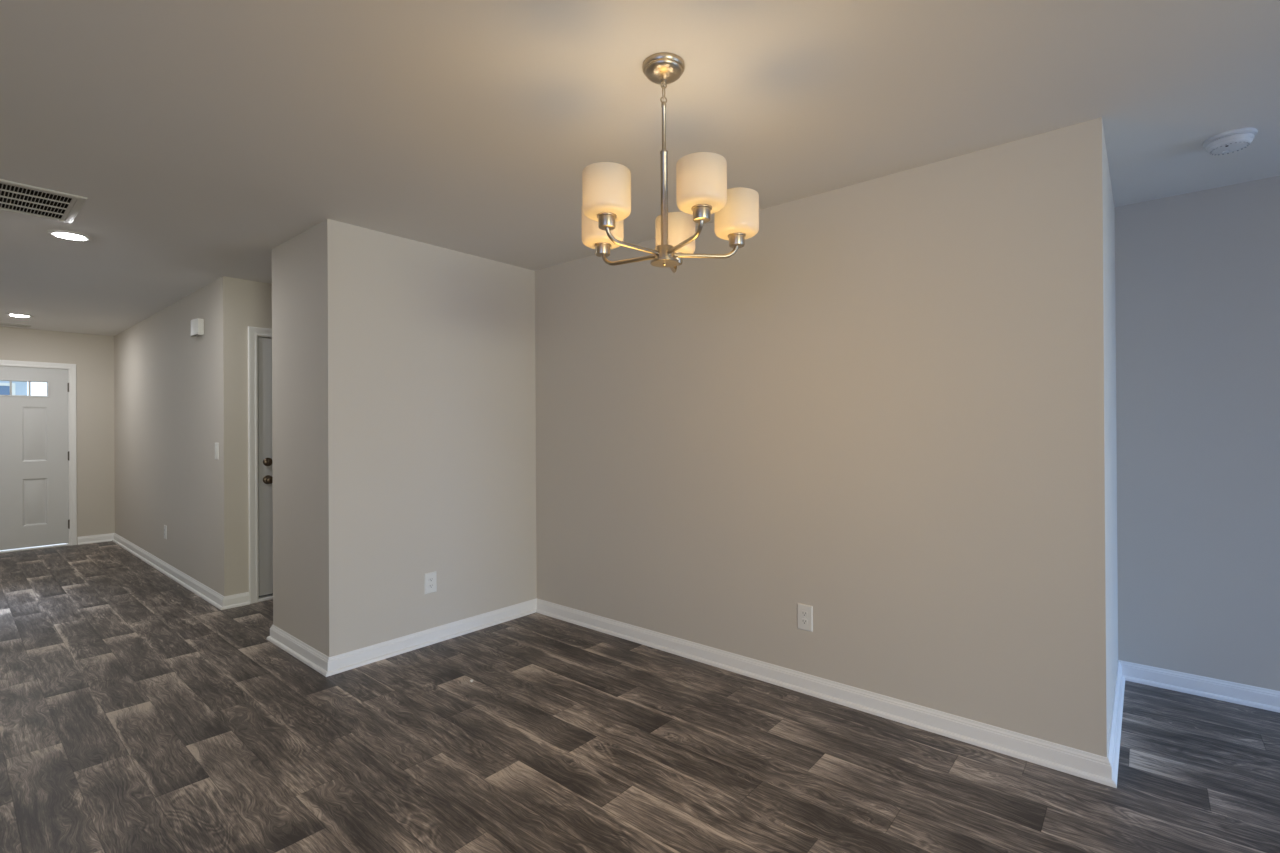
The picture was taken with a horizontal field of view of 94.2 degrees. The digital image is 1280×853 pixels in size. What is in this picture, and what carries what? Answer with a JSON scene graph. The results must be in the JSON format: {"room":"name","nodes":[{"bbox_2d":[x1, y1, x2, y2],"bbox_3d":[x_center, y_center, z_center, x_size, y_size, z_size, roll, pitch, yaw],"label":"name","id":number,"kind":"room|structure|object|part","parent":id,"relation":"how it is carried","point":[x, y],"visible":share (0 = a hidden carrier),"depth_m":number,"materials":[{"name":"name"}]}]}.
{"room":"empty dining room","nodes":[
{"label":"empty dining room","id":0,"kind":"room"},
{"bbox_2d":[0,326,114,536],"bbox_3d":[-7.313,0.144,5.987,0.120,2.440,3.286,0,0,40],"label":"wall","id":1,"kind":"structure","parent":0,"point":[93,355],"depth_m":6.94,"materials":[{"name":"paint"}]},
{"bbox_2d":[0,366,69,549],"bbox_3d":[-6.826,0.341,6.459,0.116,1.982,0.918,0,0,40],"label":"door","id":2,"kind":"structure","parent":1,"relation":"in","point":[34,453],"depth_m":6.60,"materials":[{"name":"white paint"}]},
{"bbox_3d":[-6.854,-0.419,6.479,0.056,0.194,0.604,0,0,40],"label":"lite frame","id":3,"kind":"part","parent":2,"relation":"part of","materials":[{"name":"white paint"}]},
{"bbox_2d":[0,543,69,552],"bbox_3d":[-6.867,1.354,6.490,0.132,0.016,0.922,0,0,40],"label":"trim","id":4,"kind":"structure","parent":1,"relation":"attached to","point":[63,544],"depth_m":6.61,"materials":[{"name":"white paint"}]},
{"bbox_2d":[0,360,76,544],"bbox_3d":[-6.872,0.322,6.491,0.137,2.080,1.042,0,0,40],"label":"trim","id":5,"kind":"structure","parent":1,"relation":"attached to","point":[72,408],"depth_m":6.82,"materials":[{"name":"white paint"}]},
{"bbox_2d":[77,533,113,544],"bbox_3d":[-6.369,1.316,6.972,0.028,0.089,0.327,0,0,40],"label":"baseboard","id":6,"kind":"structure","parent":1,"relation":"attached to","point":[102,537],"depth_m":6.96,"materials":[{"name":"white paint"}]},
{"bbox_2d":[114,279,218,592],"bbox_3d":[-4.675,0.128,5.821,4.114,2.440,0.120,0,0,40],"label":"wall","id":7,"kind":"structure","parent":0,"point":[166,379],"depth_m":5.35,"materials":[{"name":"paint"}]},
{"bbox_2d":[164,525,166,538],"bbox_3d":[-4.387,0.976,5.494,0.080,0.126,0.009,0,0,40],"label":"wall outlet","id":8,"kind":"object","parent":7,"relation":"attached to","point":[165,526],"visible":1,"depth_m":5.48,"materials":[{"name":"white plastic"}]},
{"bbox_2d":[112,533,223,609],"bbox_3d":[-4.660,1.303,5.714,4.262,0.089,0.028,0,0,40],"label":"baseboard","id":9,"kind":"structure","parent":7,"relation":"attached to","point":[208,594],"depth_m":5.24,"materials":[{"name":"white paint"}]},
{"bbox_2d":[191,318,203,336],"bbox_3d":[-3.527,-0.783,4.728,0.210,0.124,0.056,0,0,40],"label":"door chime","id":10,"kind":"object","parent":7,"relation":"attached to","point":[197,325],"visible":1,"depth_m":4.67,"materials":[{"name":"white plastic"}]},
{"bbox_2d":[215,443,218,459],"bbox_3d":[-3.181,0.184,4.466,0.080,0.126,0.010,0,0,40],"label":"light switch","id":11,"kind":"object","parent":7,"relation":"attached to","point":[216,444],"visible":1,"depth_m":4.44,"materials":[{"name":"white plastic"}]},
{"bbox_2d":[218,276,271,595],"bbox_3d":[-2.602,0.114,4.992,0.120,2.440,1.542,0,0,40],"label":"wall","id":12,"kind":"structure","parent":0,"point":[242,303],"depth_m":4.42,"materials":[{"name":"paint"}]},
{"bbox_2d":[221,592,249,609],"bbox_3d":[-2.997,1.290,4.402,0.028,0.089,0.184,0,0,40],"label":"baseboard","id":13,"kind":"structure","parent":12,"relation":"attached to","point":[242,599],"depth_m":4.40,"materials":[{"name":"white paint"}]},
{"bbox_2d":[248,326,271,603],"bbox_3d":[-2.685,0.289,4.879,0.137,2.090,0.950,0,0,40],"label":"trim","id":14,"kind":"structure","parent":12,"relation":"attached to","point":[254,333],"depth_m":4.50,"materials":[{"name":"white paint"}]},
{"bbox_2d":[258,337,272,595],"bbox_3d":[-2.642,0.306,4.842,0.110,1.977,0.806,0,0,40],"label":"door","id":15,"kind":"structure","parent":12,"relation":"in","point":[265,472],"depth_m":4.57,"materials":[{"name":"white paint"}]},
{"bbox_3d":[-2.846,0.410,4.566,0.066,0.068,0.068,0,0,40],"label":"knob","id":16,"kind":"part","parent":15,"relation":"part of","materials":[{"name":"brown metal"}]},
{"bbox_2d":[258,594,272,601],"bbox_3d":[-2.681,1.323,4.879,0.130,0.022,0.830,0,0,40],"label":"trim","id":17,"kind":"structure","parent":12,"relation":"attached to","point":[267,597],"depth_m":4.57,"materials":[{"name":"white paint"}]},
{"bbox_2d":[272,219,536,656],"bbox_3d":[-1.487,0.105,4.043,0.831,2.440,1.542,0,0,40],"label":"wall","id":18,"kind":"structure","parent":0,"point":[404,395],"depth_m":3.54,"materials":[{"name":"paint"}]},
{"bbox_2d":[266,625,328,676],"bbox_3d":[-1.989,1.282,3.442,0.888,0.089,0.028,0,0,40],"label":"baseboard","id":19,"kind":"structure","parent":18,"relation":"attached to","point":[300,650],"depth_m":3.41,"materials":[{"name":"white paint"}]},
{"bbox_2d":[424,571,436,593],"bbox_3d":[-1.278,0.954,3.633,0.009,0.126,0.080,0,0,40],"label":"wall outlet","id":20,"kind":"object","parent":18,"relation":"attached to","point":[430,579],"visible":1,"depth_m":3.63,"materials":[{"name":"white plastic"}]},
{"bbox_2d":[326,598,536,676],"bbox_3d":[-1.201,1.278,3.706,0.028,0.089,1.450,0,0,40],"label":"baseboard","id":21,"kind":"structure","parent":18,"relation":"attached to","point":[353,659],"depth_m":3.59,"materials":[{"name":"white paint"}]},
{"bbox_2d":[0,0,1279,335],"bbox_3d":[-1.695,-1.193,1.869,14.030,0.150,7.496,0,0,40],"label":"ceiling","id":22,"kind":"structure","parent":0,"point":[200,138],"depth_m":2.10,"materials":[{"name":"paint"}]},
{"bbox_2d":[0,323,31,327],"bbox_3d":[-6.654,-1.074,6.287,0.160,0.010,0.302,0,0,40],"label":"ceiling vent","id":23,"kind":"object","parent":22,"relation":"in","point":[3,324],"visible":1,"depth_m":6.30,"materials":[{"name":"white metal"}]},
{"bbox_2d":[6,313,32,317],"bbox_3d":[-6.043,-1.077,5.793,0.190,0.015,0.190,0,0,40],"label":"recessed light","id":24,"kind":"object","parent":22,"relation":"in","point":[8,314],"visible":1,"depth_m":5.76,"materials":[{"name":"white plastic"}]},
{"bbox_2d":[0,179,87,222],"bbox_3d":[-3.130,-1.103,2.760,0.522,0.010,0.774,0,0,40],"label":"ceiling vent","id":25,"kind":"object","parent":22,"relation":"in","point":[15,197],"visible":1,"depth_m":2.93,"materials":[{"name":"white metal"}]},
{"bbox_3d":[-3.217,-1.101,2.833,0.009,0.006,0.678,0,0,40],"label":"cross rail","id":26,"kind":"part","parent":25,"relation":"part of","materials":[{"name":"white metal"}]},
{"bbox_3d":[-3.130,-1.102,2.760,0.009,0.006,0.678,0,0,40],"label":"cross rail","id":27,"kind":"part","parent":25,"relation":"part of","materials":[{"name":"white metal"}]},
{"bbox_3d":[-3.044,-1.102,2.687,0.009,0.006,0.678,0,0,40],"label":"cross rail","id":28,"kind":"part","parent":25,"relation":"part of","materials":[{"name":"white metal"}]},
{"bbox_2d":[47,230,91,240],"bbox_3d":[-3.294,-1.098,3.438,0.190,0.015,0.190,0,0,40],"label":"recessed light","id":29,"kind":"object","parent":22,"relation":"in","point":[63,234],"visible":1,"depth_m":3.42,"materials":[{"name":"white plastic"}]},
{"bbox_2d":[582,52,758,272],"bbox_3d":[0.060,-0.815,1.855,0.574,0.627,0.571,0,0,40],"label":"chandelier","id":30,"kind":"object","parent":22,"relation":"hanging from","point":[702,191],"visible":1,"depth_m":1.81,"materials":[{"name":"white glass"}]},
{"bbox_3d":[-0.124,-0.665,1.973,0.139,0.124,0.139,0,0,30],"label":"lamp shade","id":31,"kind":"part","parent":30,"relation":"part of","materials":[{"name":"beige glass"}]},
{"bbox_3d":[-0.095,-0.666,1.703,0.139,0.124,0.139,0,0,-42],"label":"lamp shade","id":32,"kind":"part","parent":30,"relation":"part of","materials":[{"name":"beige glass"}]},
{"bbox_3d":[-0.036,-0.552,1.923,0.213,0.048,0.013,0,0,30],"label":"arm","id":33,"kind":"part","parent":30,"relation":"part of","materials":[{"name":"silver metal"}]},
{"bbox_3d":[-0.020,-0.553,1.770,0.213,0.048,0.013,0,0,-42],"label":"arm","id":34,"kind":"part","parent":30,"relation":"part of","materials":[{"name":"silver metal"}]},
{"bbox_3d":[0.075,-0.931,1.859,0.016,0.165,0.016,0,0,40],"label":"stem","id":35,"kind":"part","parent":30,"relation":"part of","materials":[{"name":"silver metal"}]},
{"bbox_3d":[0.104,-0.553,1.986,0.013,0.048,0.213,0,0,12],"label":"arm","id":36,"kind":"part","parent":30,"relation":"part of","materials":[{"name":"silver metal"}]},
{"bbox_3d":[0.124,-0.666,2.084,0.139,0.124,0.139,0,0,12],"label":"lamp shade","id":37,"kind":"part","parent":30,"relation":"part of","materials":[{"name":"beige glass"}]},
{"bbox_3d":[0.130,-0.554,1.739,0.013,0.048,0.213,0,0,-24],"label":"arm","id":38,"kind":"part","parent":30,"relation":"part of","materials":[{"name":"silver metal"}]},
{"bbox_3d":[0.171,-0.667,1.647,0.139,0.124,0.139,0,0,-24],"label":"lamp shade","id":39,"kind":"part","parent":30,"relation":"part of","materials":[{"name":"beige glass"}]},
{"bbox_3d":[0.207,-0.554,1.872,0.213,0.048,0.013,0,0,-6],"label":"arm","id":40,"kind":"part","parent":30,"relation":"part of","materials":[{"name":"silver metal"}]},
{"bbox_3d":[0.306,-0.668,1.883,0.139,0.124,0.139,0,0,-6],"label":"lamp shade","id":41,"kind":"part","parent":30,"relation":"part of","materials":[{"name":"beige glass"}]},
{"bbox_2d":[1202,128,1257,154],"bbox_3d":[2.325,-1.115,2.346,0.155,0.050,0.155,0,0,40],"label":"smoke detector","id":42,"kind":"object","parent":22,"relation":"attached to","point":[1236,139],"visible":1,"depth_m":2.31,"materials":[{"name":"plastic"}]},
{"bbox_2d":[0,541,1279,852],"bbox_3d":[-1.681,1.322,1.862,13.990,0.001,7.530,0,0,40],"label":"floor","id":43,"kind":"structure","parent":0,"point":[139,713],"depth_m":2.38,"materials":[{"name":"brown wood"}]},
{"bbox_2d":[535,117,1117,756],"bbox_3d":[0.863,0.091,3.679,3.221,2.440,1.188,0,0,40],"label":"wall","id":44,"kind":"structure","parent":0,"point":[889,413],"depth_m":2.74,"materials":[{"name":"paint"}]},
{"bbox_2d":[797,603,812,631],"bbox_3d":[0.814,0.944,2.938,0.080,0.126,0.009,0,0,40],"label":"wall outlet","id":45,"kind":"object","parent":44,"relation":"attached to","point":[804,612],"visible":1,"depth_m":2.93,"materials":[{"name":"white plastic"}]},
{"bbox_2d":[801,618,807,624],"bbox_3d":[0.812,0.963,2.936,0.034,0.028,0.003,0,0,40],"label":"receptacle","id":46,"kind":"object","parent":45,"relation":"attached to","point":[804,621],"depth_m":2.93,"materials":[{"name":"white plastic"}]},
{"bbox_2d":[801,610,807,616],"bbox_3d":[0.812,0.924,2.936,0.034,0.028,0.003,0,0,40],"label":"receptacle","id":47,"kind":"object","parent":45,"relation":"attached to","point":[804,613],"depth_m":2.93,"materials":[{"name":"white plastic"}]},
{"bbox_2d":[536,599,1116,787],"bbox_3d":[0.487,1.268,3.204,3.250,0.089,0.028,0,0,40],"label":"baseboard","id":48,"kind":"structure","parent":44,"relation":"attached to","point":[1079,763],"depth_m":2.72,"materials":[{"name":"white paint"}]},
{"bbox_2d":[1107,660,1124,786],"bbox_3d":[2.099,1.257,2.613,0.028,0.089,1.216,0,0,40],"label":"baseboard","id":49,"kind":"structure","parent":44,"relation":"attached to","point":[1113,751],"depth_m":2.50,"materials":[{"name":"white paint"}]},
{"bbox_2d":[1115,176,1279,690],"bbox_3d":[4.188,0.067,1.710,4.636,2.440,0.120,0,0,40],"label":"wall","id":50,"kind":"structure","parent":0,"point":[1197,274],"depth_m":2.88,"materials":[{"name":"paint"}]},
{"bbox_2d":[1119,660,1279,712],"bbox_3d":[4.192,1.242,1.612,4.516,0.089,0.028,0,0,40],"label":"baseboard","id":51,"kind":"structure","parent":50,"relation":"attached to","point":[1237,693],"depth_m":2.87,"materials":[{"name":"white paint"}]},
{"label":"outside","id":52,"kind":"structure","parent":0,"visible":0},
{"bbox_3d":[-14.400,1.622,13.562,20.470,0.100,30.000,0,0,40],"label":"ground","id":53,"kind":"structure","parent":52,"visible":0},
{"bbox_2d":[0,381,26,394],"bbox_3d":[-21.821,-0.829,16.026,6.800,4.900,7.750,0,0,40],"label":"house","id":54,"kind":"structure","parent":53,"relation":"on","point":[18,388],"depth_m":16.52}
]}

